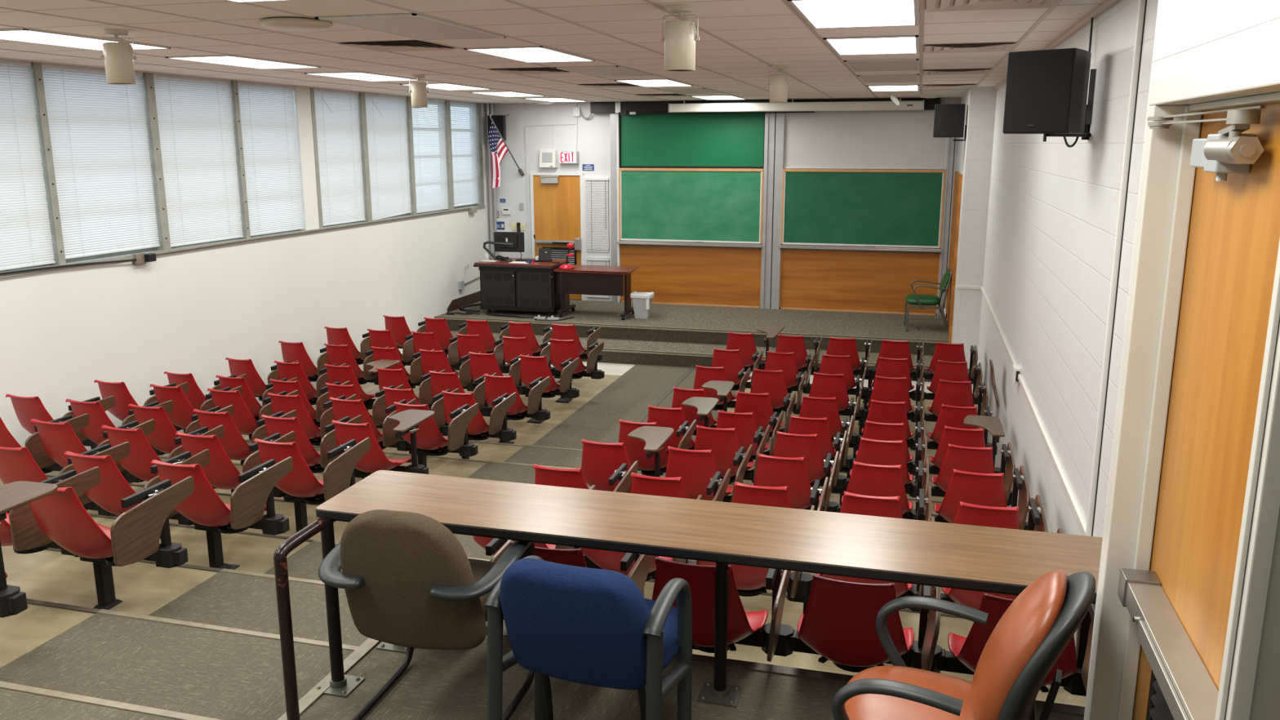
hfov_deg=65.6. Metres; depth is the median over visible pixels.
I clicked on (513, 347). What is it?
chair
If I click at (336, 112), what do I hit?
window blind
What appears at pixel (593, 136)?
wall
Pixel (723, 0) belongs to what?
trim
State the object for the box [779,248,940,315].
wood panel
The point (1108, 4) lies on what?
trim
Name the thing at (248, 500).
chair
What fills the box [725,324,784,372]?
chair
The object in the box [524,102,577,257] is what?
conduit
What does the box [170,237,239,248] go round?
window
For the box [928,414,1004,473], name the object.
chair
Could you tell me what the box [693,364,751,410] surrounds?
chair
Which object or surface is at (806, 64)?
ceiling
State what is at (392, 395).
chair
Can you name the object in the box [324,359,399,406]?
chair
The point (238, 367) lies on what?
chair
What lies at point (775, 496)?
chair
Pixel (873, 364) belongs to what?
trim
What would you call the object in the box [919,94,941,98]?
ceiling vent
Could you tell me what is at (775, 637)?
chair
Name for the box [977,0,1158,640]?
wall
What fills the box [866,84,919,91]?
recessed light
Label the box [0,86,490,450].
wall
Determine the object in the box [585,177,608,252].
window blind
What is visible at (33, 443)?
chair
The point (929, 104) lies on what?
fascia
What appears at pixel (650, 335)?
floor
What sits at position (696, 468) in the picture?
chair
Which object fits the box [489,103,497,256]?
pipe
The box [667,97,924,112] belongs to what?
projection screen
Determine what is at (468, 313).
cable
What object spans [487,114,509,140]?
loudspeaker
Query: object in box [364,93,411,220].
window blind
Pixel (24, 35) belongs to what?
recessed light
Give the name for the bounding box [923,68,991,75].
ceiling vent
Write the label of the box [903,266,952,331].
armchair
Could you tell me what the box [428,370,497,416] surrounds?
chair
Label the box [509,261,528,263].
paper sheets
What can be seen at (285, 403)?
chair
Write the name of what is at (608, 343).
floor
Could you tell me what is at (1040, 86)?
grille
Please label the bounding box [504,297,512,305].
vent
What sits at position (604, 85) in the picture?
ceiling vent
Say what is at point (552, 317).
power strip
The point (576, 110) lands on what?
junction box
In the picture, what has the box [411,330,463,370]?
chair
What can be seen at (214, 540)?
rail
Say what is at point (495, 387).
chair
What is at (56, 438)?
chair
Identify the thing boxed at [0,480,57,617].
chair
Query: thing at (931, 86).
ceiling vent
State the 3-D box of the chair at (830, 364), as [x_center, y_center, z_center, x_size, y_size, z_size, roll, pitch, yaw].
[2.224,0.156,10.876,0.584,0.554,0.634,3,13,15]
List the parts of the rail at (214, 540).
floor plate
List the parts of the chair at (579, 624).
arm frame, rail, armrest, backrest, arm frame, seat, armrest, rail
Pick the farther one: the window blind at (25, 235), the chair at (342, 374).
the chair at (342, 374)
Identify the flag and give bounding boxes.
[488,113,524,191]
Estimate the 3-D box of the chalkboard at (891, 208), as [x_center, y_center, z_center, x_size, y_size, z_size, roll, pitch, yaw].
[3.455,-2.353,15.573,2.510,1.250,0.120,3,13,15]
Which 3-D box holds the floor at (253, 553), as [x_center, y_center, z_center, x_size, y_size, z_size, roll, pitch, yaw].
[-1.749,1.652,6.056,8.063,0.706,0.884,3,13,15]
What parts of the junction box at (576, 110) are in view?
cord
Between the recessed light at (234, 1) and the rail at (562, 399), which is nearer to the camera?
the recessed light at (234, 1)
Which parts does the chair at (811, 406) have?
arm post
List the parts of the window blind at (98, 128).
ladder cord, rail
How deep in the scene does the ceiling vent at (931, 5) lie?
4.91 m
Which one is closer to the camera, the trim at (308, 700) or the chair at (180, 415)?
the trim at (308, 700)
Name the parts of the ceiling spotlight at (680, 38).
cord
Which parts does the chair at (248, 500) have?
arm post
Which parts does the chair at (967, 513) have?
arm post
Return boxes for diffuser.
[233,0,261,1]
[427,84,484,89]
[475,92,542,96]
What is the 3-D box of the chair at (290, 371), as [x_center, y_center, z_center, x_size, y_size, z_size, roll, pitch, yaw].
[-3.526,0.229,10.638,0.584,0.554,0.634,3,13,15]
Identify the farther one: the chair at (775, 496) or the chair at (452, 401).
the chair at (452, 401)
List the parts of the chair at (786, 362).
arm post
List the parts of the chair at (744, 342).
arm post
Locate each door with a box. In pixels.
[529,172,584,300]
[945,171,962,343]
[1084,46,1279,719]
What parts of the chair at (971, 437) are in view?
arm post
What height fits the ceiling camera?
0.177 m
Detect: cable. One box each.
[0,258,136,275]
[155,208,470,254]
[453,311,479,314]
[458,302,480,312]
[485,312,548,318]
[534,316,574,320]
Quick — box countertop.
[474,257,568,266]
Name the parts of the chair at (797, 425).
arm post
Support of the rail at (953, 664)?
on the floor at (47, 575)
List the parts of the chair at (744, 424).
arm post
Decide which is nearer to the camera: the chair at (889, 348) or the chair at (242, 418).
the chair at (242, 418)
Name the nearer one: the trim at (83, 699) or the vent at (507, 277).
the trim at (83, 699)
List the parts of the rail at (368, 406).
floor plate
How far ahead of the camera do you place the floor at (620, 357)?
13.95 m
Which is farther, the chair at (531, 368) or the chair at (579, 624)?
the chair at (531, 368)
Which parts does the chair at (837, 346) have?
arm post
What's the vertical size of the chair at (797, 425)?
0.554 m
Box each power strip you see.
[533,315,546,319]
[546,315,559,319]
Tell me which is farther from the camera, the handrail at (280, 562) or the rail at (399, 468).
the rail at (399, 468)
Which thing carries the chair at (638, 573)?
attached to the rail at (953, 664)
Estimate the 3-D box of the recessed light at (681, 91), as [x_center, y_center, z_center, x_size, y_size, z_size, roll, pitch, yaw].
[0.676,-3.513,12.992,0.602,0.009,1.222,3,13,15]
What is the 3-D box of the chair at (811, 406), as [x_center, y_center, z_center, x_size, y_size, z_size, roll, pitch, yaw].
[1.722,0.534,9.096,0.584,0.554,0.634,3,13,15]
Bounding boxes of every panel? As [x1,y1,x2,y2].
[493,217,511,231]
[511,222,525,231]
[619,244,761,307]
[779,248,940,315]
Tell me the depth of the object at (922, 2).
7.15 m
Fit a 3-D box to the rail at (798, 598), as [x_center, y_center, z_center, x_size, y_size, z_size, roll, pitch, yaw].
[0.955,1.297,5.023,3.616,0.390,0.180,3,13,15]
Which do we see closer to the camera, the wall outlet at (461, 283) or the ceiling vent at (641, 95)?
the ceiling vent at (641, 95)
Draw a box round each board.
[619,113,764,168]
[782,110,947,168]
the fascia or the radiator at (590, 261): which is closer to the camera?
the fascia
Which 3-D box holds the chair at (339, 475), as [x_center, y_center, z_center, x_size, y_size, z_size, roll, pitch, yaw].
[-2.184,0.724,6.639,0.584,0.554,0.635,3,13,15]
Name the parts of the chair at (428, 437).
arm post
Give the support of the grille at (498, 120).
attached to the loudspeaker at (499, 120)
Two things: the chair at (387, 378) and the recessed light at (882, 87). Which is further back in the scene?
the recessed light at (882, 87)
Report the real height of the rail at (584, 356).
0.390 m
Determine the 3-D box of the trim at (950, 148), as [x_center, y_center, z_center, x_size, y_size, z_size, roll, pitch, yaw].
[4.755,-2.237,15.327,0.157,3.145,0.140,3,13,15]
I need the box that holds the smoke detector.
[535,101,553,104]
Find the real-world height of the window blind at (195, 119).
1.684 m
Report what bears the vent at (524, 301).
attached to the base cabinet
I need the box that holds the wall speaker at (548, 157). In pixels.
[539,149,558,168]
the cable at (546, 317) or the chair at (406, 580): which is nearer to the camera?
the chair at (406, 580)
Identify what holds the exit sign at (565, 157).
attached to the wall at (593, 136)
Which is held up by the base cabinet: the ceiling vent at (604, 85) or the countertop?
the countertop
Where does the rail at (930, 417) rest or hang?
on the floor at (628, 397)
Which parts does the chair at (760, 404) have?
arm post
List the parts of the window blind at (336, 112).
ladder cord, rail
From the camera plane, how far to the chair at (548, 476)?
5.79 m
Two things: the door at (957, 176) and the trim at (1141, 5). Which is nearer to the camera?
the trim at (1141, 5)
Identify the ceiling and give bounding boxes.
[0,0,1106,103]
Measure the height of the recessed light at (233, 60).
0.009 m
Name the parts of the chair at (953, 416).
arm post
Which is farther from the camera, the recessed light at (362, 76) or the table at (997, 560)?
the recessed light at (362, 76)
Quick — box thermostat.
[502,208,511,214]
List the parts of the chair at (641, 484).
arm post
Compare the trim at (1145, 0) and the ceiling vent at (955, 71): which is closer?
the trim at (1145, 0)
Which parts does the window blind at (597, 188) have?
rail, cord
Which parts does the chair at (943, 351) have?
arm post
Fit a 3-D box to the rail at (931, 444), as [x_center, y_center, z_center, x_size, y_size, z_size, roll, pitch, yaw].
[2.107,0.892,9.213,3.616,0.390,0.180,3,13,15]
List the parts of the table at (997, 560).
leg, floor plate, floor plate, rail, floor plate, leg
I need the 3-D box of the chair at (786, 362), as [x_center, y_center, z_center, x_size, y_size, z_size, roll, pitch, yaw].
[1.655,0.123,11.028,0.584,0.554,0.632,3,13,15]
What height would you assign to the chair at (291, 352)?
0.554 m
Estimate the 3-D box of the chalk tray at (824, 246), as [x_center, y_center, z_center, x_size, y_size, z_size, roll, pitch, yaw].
[3.455,-1.766,15.700,2.510,0.050,0.120,3,13,15]
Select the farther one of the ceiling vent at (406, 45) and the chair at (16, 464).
the ceiling vent at (406, 45)
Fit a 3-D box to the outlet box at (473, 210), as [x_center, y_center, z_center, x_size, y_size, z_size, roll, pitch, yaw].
[-2.803,-2.511,16.644,0.070,0.090,0.200,3,13,15]
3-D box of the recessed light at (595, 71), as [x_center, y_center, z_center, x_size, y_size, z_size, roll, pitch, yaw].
[-0.321,-2.743,9.454,0.602,0.009,1.222,3,13,15]
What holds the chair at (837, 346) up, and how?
attached to the rail at (928, 376)
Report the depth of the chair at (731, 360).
10.96 m
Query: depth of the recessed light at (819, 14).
5.18 m
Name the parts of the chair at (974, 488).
arm post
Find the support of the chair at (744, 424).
attached to the rail at (933, 469)
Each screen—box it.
[618,111,814,115]
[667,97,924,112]
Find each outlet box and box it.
[131,253,156,264]
[468,207,476,213]
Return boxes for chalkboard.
[616,168,764,247]
[778,168,946,252]
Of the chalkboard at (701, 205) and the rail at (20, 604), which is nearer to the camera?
the rail at (20, 604)
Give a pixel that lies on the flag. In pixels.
(498, 146)
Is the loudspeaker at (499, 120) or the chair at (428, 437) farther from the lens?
the loudspeaker at (499, 120)
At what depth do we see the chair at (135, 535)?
4.81 m
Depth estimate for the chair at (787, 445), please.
7.20 m
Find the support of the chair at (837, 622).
attached to the rail at (953, 664)
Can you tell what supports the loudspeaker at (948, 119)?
attached to the wall at (974, 162)
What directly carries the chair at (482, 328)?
attached to the rail at (584, 356)
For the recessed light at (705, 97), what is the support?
in the ceiling
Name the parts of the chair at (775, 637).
arm post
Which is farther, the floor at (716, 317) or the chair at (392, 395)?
the floor at (716, 317)
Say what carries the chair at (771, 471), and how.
attached to the rail at (939, 518)
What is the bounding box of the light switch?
[519,203,523,209]
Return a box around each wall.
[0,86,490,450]
[488,97,960,309]
[951,86,996,368]
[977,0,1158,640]
[1084,0,1279,719]
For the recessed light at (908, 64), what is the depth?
8.67 m
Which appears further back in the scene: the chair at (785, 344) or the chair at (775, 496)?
the chair at (785, 344)
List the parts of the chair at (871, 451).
arm post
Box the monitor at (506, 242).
[483,231,524,261]
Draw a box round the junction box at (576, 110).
[573,106,591,119]
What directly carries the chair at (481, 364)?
attached to the rail at (557, 392)
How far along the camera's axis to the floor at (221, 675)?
4.29 m
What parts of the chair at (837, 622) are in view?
arm post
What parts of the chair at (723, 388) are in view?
arm post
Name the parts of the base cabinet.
door, handle, rail, door, touch panel, handle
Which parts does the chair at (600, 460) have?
arm post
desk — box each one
[553,264,639,319]
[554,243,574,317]
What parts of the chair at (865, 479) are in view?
arm post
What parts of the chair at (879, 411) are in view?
arm post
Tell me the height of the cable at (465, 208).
0.024 m
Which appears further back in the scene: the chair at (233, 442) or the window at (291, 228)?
the window at (291, 228)
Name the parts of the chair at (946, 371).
arm post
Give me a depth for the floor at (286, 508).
7.10 m
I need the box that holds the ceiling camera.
[890,92,899,106]
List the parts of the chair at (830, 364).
arm post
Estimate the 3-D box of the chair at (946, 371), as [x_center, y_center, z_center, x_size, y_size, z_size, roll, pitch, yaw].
[3.361,0.221,10.569,0.584,0.554,0.634,3,13,15]
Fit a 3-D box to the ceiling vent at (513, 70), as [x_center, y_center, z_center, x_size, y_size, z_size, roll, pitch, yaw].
[-1.023,-2.713,9.326,0.602,0.012,0.586,3,13,15]
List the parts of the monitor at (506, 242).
vesa arm, panel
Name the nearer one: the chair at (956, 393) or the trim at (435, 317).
the chair at (956, 393)
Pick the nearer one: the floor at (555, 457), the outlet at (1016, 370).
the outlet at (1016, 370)
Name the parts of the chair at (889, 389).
arm post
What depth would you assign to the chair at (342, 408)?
8.28 m
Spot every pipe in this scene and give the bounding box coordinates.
[485,103,493,257]
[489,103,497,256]
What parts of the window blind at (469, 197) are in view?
rail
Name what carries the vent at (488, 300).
attached to the base cabinet
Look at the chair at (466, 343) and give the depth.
11.85 m
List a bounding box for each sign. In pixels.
[499,198,505,202]
[559,151,578,164]
[582,164,594,170]
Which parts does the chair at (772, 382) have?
arm post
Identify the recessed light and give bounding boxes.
[0,28,170,50]
[165,54,320,69]
[225,0,291,2]
[304,71,416,81]
[400,83,492,89]
[463,46,595,62]
[470,91,545,97]
[523,97,585,102]
[554,66,653,76]
[614,79,693,86]
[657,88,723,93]
[690,95,746,99]
[787,0,918,28]
[823,35,919,55]
[844,58,919,71]
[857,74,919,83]
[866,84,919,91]
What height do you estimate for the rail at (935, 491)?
0.390 m
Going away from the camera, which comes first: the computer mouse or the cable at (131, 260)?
the cable at (131, 260)
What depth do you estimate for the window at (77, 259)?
9.35 m
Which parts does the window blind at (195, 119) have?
ladder cord, rail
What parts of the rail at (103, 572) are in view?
floor plate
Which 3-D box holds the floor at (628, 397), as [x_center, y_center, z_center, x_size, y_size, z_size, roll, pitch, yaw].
[-0.097,0.621,11.966,8.063,0.208,4.200,3,13,15]
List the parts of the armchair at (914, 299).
leg, leg, seat, seat rail, armrest, armrest, leg, backrest, leg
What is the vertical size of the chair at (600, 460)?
0.556 m
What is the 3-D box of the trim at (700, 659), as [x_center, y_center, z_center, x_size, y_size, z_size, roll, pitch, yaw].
[0.353,1.243,4.033,3.003,0.038,0.056,3,13,15]
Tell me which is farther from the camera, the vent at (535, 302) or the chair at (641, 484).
the vent at (535, 302)
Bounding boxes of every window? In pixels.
[0,263,50,271]
[65,247,155,262]
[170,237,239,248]
[250,228,300,236]
[323,220,362,226]
[374,213,408,218]
[413,102,445,213]
[449,103,475,208]
[582,175,611,301]
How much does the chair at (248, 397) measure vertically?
0.554 m
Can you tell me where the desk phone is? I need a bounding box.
[495,254,508,261]
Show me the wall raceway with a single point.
(1016, 377)
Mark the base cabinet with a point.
(504, 286)
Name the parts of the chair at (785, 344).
arm post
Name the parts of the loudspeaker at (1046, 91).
bracket plate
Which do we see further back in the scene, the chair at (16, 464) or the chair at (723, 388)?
the chair at (723, 388)
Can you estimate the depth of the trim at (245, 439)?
9.21 m
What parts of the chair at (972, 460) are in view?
arm post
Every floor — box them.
[0,476,944,613]
[0,603,96,667]
[0,613,354,719]
[0,634,1084,719]
[1,545,1085,706]
[44,457,362,499]
[90,515,973,651]
[148,571,506,646]
[161,440,942,515]
[241,434,943,501]
[311,354,988,478]
[438,299,948,340]
[445,319,936,355]
[449,330,973,384]
[581,351,932,382]
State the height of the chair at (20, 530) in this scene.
0.554 m
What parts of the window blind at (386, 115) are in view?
ladder cord, rail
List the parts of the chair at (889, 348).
arm post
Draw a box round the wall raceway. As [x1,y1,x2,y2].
[955,285,1090,536]
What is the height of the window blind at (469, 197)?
1.662 m
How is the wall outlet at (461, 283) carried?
attached to the wall at (64, 331)
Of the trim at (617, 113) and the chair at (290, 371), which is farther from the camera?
the trim at (617, 113)
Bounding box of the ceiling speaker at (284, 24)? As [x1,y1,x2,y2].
[257,17,333,31]
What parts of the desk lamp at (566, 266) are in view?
stem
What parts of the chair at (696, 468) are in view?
arm post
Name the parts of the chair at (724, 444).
arm post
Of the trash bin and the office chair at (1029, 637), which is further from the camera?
the trash bin
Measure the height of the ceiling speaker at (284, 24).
0.050 m
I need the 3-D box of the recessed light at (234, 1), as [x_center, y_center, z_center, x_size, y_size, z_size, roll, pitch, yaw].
[-1.817,-1.588,4.146,0.602,0.009,1.222,3,13,15]
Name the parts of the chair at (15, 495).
arm post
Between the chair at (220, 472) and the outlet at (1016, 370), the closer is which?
the chair at (220, 472)
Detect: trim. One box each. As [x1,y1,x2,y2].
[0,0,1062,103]
[0,0,1102,102]
[0,204,485,278]
[0,680,221,719]
[26,598,358,650]
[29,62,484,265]
[39,78,248,252]
[44,474,321,505]
[47,547,324,585]
[88,513,960,617]
[157,455,323,472]
[244,439,942,502]
[277,637,380,719]
[434,315,948,343]
[468,440,931,479]
[486,626,1084,715]
[538,344,929,368]
[609,113,617,302]
[613,367,695,443]
[616,112,621,302]
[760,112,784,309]
[936,137,958,315]
[994,0,1120,88]
[1075,0,1145,649]
[1091,0,1146,536]
[1248,506,1279,719]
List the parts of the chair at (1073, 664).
arm post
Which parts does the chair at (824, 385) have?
arm post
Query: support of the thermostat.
attached to the wall at (593, 136)
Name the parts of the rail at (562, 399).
floor plate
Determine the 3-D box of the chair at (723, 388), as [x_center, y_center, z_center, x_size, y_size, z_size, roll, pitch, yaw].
[0.604,0.455,9.459,0.588,0.556,0.773,3,13,12]
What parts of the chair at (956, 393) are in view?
arm post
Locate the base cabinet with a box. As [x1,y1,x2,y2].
[473,257,568,315]
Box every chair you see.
[0,413,88,473]
[0,441,130,515]
[0,466,101,555]
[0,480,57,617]
[5,394,115,448]
[28,475,194,568]
[30,418,155,482]
[63,448,210,525]
[65,399,173,455]
[93,379,188,431]
[101,425,224,481]
[128,404,233,453]
[149,383,242,429]
[151,456,293,535]
[164,371,247,409]
[175,431,295,497]
[192,408,297,466]
[207,387,298,439]
[216,374,297,420]
[225,357,299,400]
[253,437,370,504]
[260,414,362,473]
[266,392,356,445]
[269,378,350,426]
[274,360,346,404]
[278,340,344,382]
[318,509,534,719]
[324,326,383,364]
[324,343,389,385]
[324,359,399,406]
[324,382,404,428]
[328,396,416,451]
[331,409,434,473]
[367,328,426,366]
[370,346,435,386]
[375,367,445,410]
[382,315,426,346]
[382,386,459,435]
[393,401,478,457]
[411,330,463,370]
[418,348,481,391]
[423,317,466,354]
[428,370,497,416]
[441,391,516,440]
[456,333,510,373]
[465,319,509,352]
[468,351,529,395]
[472,484,595,568]
[483,373,550,420]
[484,555,692,719]
[485,537,515,562]
[502,335,557,376]
[508,321,552,355]
[509,541,654,595]
[519,354,579,398]
[533,460,638,493]
[550,337,604,379]
[551,323,601,361]
[581,426,674,493]
[581,494,702,582]
[618,419,696,476]
[631,468,730,502]
[647,396,719,455]
[652,556,797,662]
[665,444,752,502]
[671,380,734,435]
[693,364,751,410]
[693,424,770,483]
[696,505,814,597]
[711,347,763,390]
[715,409,783,462]
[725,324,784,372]
[732,476,828,511]
[733,391,795,435]
[750,368,806,414]
[753,451,840,512]
[764,351,815,394]
[772,430,848,490]
[775,333,822,374]
[787,414,855,469]
[797,573,945,673]
[799,395,861,444]
[808,372,866,418]
[817,515,934,612]
[818,353,870,397]
[826,336,874,377]
[831,569,1095,719]
[840,485,931,520]
[841,457,932,520]
[849,435,929,497]
[855,420,925,475]
[861,399,924,450]
[866,375,926,422]
[871,356,925,400]
[874,338,925,380]
[926,342,977,383]
[926,360,982,404]
[927,378,988,417]
[928,359,999,447]
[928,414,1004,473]
[931,442,1015,506]
[933,465,1030,530]
[941,528,1063,609]
[947,592,1095,696]
[953,494,1048,532]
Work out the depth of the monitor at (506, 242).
15.90 m
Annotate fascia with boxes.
[590,97,940,113]
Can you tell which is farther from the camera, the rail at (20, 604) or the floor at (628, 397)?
the floor at (628, 397)
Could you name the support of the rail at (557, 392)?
on the floor at (628, 397)
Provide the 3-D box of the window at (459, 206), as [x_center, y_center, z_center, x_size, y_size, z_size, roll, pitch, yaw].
[-2.971,-3.372,16.377,0.050,1.712,1.140,3,13,15]
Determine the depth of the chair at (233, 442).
7.57 m
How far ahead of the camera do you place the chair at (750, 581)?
4.79 m
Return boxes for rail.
[5,501,289,569]
[11,591,27,614]
[40,463,324,532]
[40,541,188,609]
[80,440,428,483]
[180,428,478,466]
[254,395,550,444]
[254,416,516,459]
[306,376,579,422]
[355,358,604,402]
[396,345,602,382]
[591,561,955,614]
[637,466,946,506]
[666,446,1005,484]
[692,629,1066,687]
[694,425,997,457]
[715,400,937,441]
[722,495,950,523]
[733,382,935,424]
[744,364,933,403]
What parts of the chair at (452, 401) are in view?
arm post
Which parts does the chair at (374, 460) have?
arm post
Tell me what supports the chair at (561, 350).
attached to the rail at (562, 399)
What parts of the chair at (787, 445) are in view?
arm post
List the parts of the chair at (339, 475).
arm post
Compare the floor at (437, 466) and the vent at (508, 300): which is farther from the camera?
the vent at (508, 300)
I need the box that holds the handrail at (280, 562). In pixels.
[273,517,336,719]
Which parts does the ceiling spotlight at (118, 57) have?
cord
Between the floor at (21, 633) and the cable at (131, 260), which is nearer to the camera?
the floor at (21, 633)
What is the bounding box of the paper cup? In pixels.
[484,253,489,260]
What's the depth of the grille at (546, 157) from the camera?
16.82 m
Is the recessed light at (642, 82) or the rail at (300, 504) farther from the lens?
the recessed light at (642, 82)
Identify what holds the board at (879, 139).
attached to the wall at (593, 136)
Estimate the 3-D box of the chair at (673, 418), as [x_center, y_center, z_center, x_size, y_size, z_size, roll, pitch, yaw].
[0.365,0.583,8.607,0.598,0.556,0.788,3,13,15]
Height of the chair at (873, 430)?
0.554 m
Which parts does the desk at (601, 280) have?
leg, modesty panel, leg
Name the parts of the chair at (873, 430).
arm post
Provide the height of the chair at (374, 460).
0.556 m
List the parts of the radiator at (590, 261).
rail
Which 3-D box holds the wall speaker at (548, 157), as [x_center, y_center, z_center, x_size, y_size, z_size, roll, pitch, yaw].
[-1.551,-3.417,16.863,0.310,0.305,0.112,3,13,15]
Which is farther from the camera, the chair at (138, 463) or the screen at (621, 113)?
the screen at (621, 113)
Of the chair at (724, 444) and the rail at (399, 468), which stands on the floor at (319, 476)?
the rail at (399, 468)
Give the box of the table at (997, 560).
[315,470,1102,707]
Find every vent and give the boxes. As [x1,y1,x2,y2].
[315,13,506,40]
[337,40,455,52]
[484,272,492,279]
[484,296,493,304]
[488,66,571,74]
[493,272,502,280]
[494,297,502,304]
[503,273,511,280]
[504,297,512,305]
[520,273,528,281]
[520,297,528,306]
[530,274,537,281]
[531,298,538,306]
[540,274,548,282]
[541,298,548,306]
[577,83,639,88]
[635,93,684,97]
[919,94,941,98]
[922,84,976,88]
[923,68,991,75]
[924,41,1016,53]
[925,0,1057,12]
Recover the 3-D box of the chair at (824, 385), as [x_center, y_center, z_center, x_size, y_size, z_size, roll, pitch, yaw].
[1.980,0.339,10.012,0.584,0.554,0.633,3,13,15]
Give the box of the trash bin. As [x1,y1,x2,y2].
[630,291,654,319]
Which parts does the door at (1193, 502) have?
frame, louver frame, closer arm, frame, frame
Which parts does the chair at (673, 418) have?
arm post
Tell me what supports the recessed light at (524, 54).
in the ceiling
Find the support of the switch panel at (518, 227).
attached to the wall at (593, 136)
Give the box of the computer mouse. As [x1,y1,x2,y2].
[505,258,512,262]
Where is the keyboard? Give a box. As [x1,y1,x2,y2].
[515,258,538,262]
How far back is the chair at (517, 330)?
12.69 m
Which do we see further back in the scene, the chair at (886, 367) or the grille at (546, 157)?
the grille at (546, 157)
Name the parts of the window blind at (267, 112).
ladder cord, rail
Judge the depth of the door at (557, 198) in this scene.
17.05 m
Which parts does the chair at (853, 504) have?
arm post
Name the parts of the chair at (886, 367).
arm post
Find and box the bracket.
[518,168,524,176]
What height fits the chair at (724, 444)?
0.554 m
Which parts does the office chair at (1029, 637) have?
armrest, seat, armrest, backrest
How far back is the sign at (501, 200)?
17.29 m
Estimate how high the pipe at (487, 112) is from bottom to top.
3.325 m
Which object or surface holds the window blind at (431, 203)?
attached to the window at (428, 102)
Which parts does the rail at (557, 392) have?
floor plate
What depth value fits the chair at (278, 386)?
9.38 m
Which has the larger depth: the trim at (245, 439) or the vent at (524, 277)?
the vent at (524, 277)
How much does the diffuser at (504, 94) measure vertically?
0.001 m
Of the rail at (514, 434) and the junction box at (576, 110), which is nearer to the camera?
the rail at (514, 434)
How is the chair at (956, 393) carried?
attached to the rail at (930, 417)
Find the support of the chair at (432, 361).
attached to the rail at (557, 392)
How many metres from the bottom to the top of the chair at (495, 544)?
0.554 m
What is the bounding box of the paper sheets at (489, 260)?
[481,259,497,262]
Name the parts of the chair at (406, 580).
armrest, backrest, armrest, seat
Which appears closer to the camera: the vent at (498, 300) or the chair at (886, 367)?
the chair at (886, 367)
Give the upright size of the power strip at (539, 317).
0.065 m
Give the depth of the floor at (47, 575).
5.47 m
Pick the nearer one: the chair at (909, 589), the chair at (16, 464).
the chair at (909, 589)
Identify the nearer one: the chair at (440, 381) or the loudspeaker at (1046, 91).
the loudspeaker at (1046, 91)
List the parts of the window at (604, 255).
pane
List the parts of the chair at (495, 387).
arm post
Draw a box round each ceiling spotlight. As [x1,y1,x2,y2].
[99,28,137,84]
[408,74,428,107]
[660,4,699,71]
[767,64,790,102]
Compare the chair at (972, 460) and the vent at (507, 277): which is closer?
the chair at (972, 460)
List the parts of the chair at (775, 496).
arm post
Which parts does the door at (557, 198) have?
louver frame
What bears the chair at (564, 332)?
attached to the rail at (584, 356)
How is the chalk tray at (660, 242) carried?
on the chalkboard at (701, 205)
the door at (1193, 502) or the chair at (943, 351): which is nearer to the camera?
the door at (1193, 502)
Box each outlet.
[458,275,479,289]
[1011,364,1021,383]
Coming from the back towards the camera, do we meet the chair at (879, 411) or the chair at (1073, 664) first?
the chair at (879, 411)
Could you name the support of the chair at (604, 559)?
attached to the rail at (798, 598)
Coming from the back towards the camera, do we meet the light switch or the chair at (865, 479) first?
the light switch
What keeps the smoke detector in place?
attached to the ceiling
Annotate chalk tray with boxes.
[616,240,762,247]
[778,244,942,252]
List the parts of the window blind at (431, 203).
ladder cord, rail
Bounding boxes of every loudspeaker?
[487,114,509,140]
[933,103,966,141]
[1002,17,1096,147]
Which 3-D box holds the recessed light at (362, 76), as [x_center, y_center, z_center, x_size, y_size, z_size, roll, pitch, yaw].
[-2.797,-2.885,10.121,0.602,0.009,1.222,3,13,15]
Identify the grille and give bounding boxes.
[487,115,503,138]
[542,152,552,162]
[1002,48,1075,133]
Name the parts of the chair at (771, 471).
arm post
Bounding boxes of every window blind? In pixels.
[0,59,55,270]
[40,62,159,258]
[153,73,243,247]
[237,80,303,235]
[313,88,365,226]
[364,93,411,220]
[411,98,448,213]
[449,100,479,206]
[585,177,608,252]
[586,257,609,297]
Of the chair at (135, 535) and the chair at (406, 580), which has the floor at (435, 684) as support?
the chair at (406, 580)
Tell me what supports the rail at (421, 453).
on the floor at (437, 466)
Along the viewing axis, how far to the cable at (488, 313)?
15.56 m
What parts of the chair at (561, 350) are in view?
arm post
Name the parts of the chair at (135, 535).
arm post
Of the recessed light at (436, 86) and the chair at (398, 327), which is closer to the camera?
the recessed light at (436, 86)
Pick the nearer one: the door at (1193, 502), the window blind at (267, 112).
the door at (1193, 502)
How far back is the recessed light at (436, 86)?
11.90 m
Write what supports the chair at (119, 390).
attached to the rail at (421, 453)
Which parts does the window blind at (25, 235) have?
ladder cord, rail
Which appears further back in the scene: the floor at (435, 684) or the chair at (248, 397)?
the chair at (248, 397)

